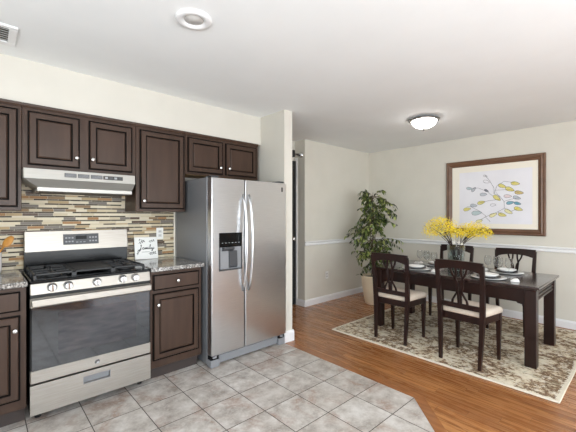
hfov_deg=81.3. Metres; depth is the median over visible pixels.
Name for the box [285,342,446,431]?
trim
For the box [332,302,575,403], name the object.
area rug
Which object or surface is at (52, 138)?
upper cabinet
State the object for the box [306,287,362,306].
baseboard
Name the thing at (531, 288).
dining table
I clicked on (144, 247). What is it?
wall sign
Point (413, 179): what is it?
wall
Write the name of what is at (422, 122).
flush ceiling light
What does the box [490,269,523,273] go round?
charger plate
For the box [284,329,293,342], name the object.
baseboard
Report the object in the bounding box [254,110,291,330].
wall
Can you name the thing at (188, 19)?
diffuser
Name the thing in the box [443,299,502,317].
seat cushion
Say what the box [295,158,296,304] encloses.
trim
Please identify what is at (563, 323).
baseboard
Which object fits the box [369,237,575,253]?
trim
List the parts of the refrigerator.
freezer door, handle, handle, fresh food door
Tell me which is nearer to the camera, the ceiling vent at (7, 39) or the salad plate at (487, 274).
the ceiling vent at (7, 39)
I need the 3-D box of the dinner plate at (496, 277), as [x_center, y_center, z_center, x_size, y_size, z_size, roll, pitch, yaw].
[1.990,0.608,3.328,0.216,0.013,0.216,0,0,-42]
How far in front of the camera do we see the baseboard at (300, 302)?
4.99 m
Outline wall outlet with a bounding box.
[156,228,162,238]
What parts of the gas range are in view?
knob, burner, knob, backguard panel, oven door, control panel, drawer, handle, knob, pane, drawer pull, knob, knob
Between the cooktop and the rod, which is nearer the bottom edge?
the cooktop
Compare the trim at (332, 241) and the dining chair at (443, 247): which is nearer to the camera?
the dining chair at (443, 247)
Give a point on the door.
(293, 162)
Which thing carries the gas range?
on the floor
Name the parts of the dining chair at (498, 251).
leg, post, crest rail, leg, post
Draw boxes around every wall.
[0,53,260,145]
[0,177,197,272]
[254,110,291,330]
[292,141,294,160]
[295,139,368,299]
[369,120,575,321]
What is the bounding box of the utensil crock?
[0,252,1,272]
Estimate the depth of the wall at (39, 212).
2.88 m
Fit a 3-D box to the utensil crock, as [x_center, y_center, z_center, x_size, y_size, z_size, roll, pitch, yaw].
[-2.127,0.345,2.391,0.138,0.152,0.138,0,0,-42]
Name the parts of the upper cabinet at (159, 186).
moulding, door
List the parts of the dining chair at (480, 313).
post, leg, crest rail, rail, seat frame, post, leg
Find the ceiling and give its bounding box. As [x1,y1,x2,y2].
[0,0,575,152]
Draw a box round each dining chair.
[371,252,426,345]
[428,244,473,321]
[434,259,502,371]
[486,248,536,336]
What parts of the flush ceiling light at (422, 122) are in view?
lamp shade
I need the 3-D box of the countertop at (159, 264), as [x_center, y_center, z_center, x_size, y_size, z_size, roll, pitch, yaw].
[-1.132,0.439,3.058,0.464,0.034,0.656,0,0,-42]
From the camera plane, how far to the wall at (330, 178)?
5.30 m
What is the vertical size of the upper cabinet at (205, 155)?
0.406 m
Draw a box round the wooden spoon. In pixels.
[0,236,13,251]
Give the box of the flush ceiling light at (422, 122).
[409,116,439,130]
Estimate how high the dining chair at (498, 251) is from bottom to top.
0.933 m
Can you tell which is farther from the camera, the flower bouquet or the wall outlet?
the flower bouquet
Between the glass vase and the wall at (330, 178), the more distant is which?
the wall at (330, 178)
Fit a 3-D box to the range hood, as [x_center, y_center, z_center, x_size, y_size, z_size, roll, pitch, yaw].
[-1.691,-0.252,2.716,0.740,0.159,0.404,0,0,-42]
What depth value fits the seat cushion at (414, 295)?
3.62 m
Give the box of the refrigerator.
[176,175,285,368]
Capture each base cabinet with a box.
[0,287,25,427]
[147,267,200,379]
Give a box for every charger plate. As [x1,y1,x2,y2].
[402,266,430,269]
[471,274,506,279]
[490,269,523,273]
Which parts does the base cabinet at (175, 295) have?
drawer, door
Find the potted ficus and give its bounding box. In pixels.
[344,189,402,304]
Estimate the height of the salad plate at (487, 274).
0.030 m
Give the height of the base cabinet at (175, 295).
0.895 m
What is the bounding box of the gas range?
[22,229,151,417]
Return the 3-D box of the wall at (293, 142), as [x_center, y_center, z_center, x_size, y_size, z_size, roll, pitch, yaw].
[-0.348,0.115,4.834,1.044,2.472,0.200,0,0,-42]
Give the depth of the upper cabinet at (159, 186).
3.04 m
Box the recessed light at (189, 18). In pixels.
[175,8,211,30]
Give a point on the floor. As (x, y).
(284, 387)
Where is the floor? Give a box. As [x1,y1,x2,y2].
[0,292,575,431]
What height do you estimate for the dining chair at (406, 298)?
0.933 m
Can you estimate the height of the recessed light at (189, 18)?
0.016 m
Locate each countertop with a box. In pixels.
[0,270,27,289]
[127,256,203,271]
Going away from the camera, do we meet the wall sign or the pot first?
the wall sign
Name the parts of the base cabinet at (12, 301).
drawer, door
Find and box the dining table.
[376,260,558,368]
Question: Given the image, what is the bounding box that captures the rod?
[292,150,302,157]
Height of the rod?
0.100 m
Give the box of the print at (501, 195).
[459,167,531,223]
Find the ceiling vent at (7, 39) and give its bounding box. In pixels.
[0,23,17,46]
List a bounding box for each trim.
[174,212,174,255]
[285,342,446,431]
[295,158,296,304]
[305,237,369,245]
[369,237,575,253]
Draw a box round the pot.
[361,273,373,304]
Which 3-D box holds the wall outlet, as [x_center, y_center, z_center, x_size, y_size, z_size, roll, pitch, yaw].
[-1.283,0.182,3.359,0.070,0.114,0.008,0,0,-42]
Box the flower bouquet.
[421,215,494,260]
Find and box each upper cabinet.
[0,98,21,210]
[22,102,135,175]
[125,123,185,211]
[185,131,258,180]
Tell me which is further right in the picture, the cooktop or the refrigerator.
the refrigerator
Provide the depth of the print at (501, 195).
4.56 m
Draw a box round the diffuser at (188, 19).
[184,15,203,24]
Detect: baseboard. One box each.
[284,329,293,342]
[297,298,305,306]
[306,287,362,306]
[386,288,575,329]
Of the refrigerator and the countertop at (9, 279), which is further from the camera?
the refrigerator
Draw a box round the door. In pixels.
[292,161,295,304]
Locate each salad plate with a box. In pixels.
[409,264,423,267]
[485,272,498,276]
[497,268,516,271]
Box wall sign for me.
[134,237,157,259]
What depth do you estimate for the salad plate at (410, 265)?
3.87 m
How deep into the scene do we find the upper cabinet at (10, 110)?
2.34 m
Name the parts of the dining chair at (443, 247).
leg, post, crest rail, post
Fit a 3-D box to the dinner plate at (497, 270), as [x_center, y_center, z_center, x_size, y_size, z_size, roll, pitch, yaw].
[2.360,0.608,3.619,0.216,0.013,0.216,0,0,-42]
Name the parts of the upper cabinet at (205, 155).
door, moulding, door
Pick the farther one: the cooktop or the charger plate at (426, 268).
the charger plate at (426, 268)
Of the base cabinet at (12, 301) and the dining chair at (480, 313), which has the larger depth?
the dining chair at (480, 313)
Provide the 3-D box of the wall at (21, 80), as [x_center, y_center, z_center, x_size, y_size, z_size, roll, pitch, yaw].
[-2.177,-0.963,2.356,4.771,0.315,0.305,0,0,-42]
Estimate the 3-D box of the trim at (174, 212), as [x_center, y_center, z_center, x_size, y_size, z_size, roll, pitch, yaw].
[-1.176,0.187,3.469,0.014,0.470,0.015,0,0,-42]
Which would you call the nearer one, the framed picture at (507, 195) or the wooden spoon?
the wooden spoon
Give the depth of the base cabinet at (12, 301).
2.11 m
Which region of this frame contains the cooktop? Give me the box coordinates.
[22,263,149,284]
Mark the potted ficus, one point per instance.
(364, 232)
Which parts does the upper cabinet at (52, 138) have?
door, moulding, door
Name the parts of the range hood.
switch panel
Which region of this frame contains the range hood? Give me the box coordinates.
[22,168,134,195]
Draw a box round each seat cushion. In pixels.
[378,287,426,300]
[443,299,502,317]
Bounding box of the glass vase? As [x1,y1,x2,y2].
[447,244,464,270]
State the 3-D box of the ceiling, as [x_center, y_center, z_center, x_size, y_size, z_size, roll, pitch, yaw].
[0.688,-1.181,1.308,7.981,0.120,7.000,0,0,-42]
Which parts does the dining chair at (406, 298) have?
post, crest rail, rail, leg, seat frame, post, leg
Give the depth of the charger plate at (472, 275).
3.28 m
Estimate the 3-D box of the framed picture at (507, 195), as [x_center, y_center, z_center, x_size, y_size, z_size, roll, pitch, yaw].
[2.789,-0.258,4.595,0.040,1.040,1.200,0,0,-42]
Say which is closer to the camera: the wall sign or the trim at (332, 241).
the wall sign
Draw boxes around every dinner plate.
[476,274,500,278]
[495,269,517,272]
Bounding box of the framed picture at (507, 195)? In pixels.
[446,152,545,235]
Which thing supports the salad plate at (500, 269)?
on the dinner plate at (497, 270)

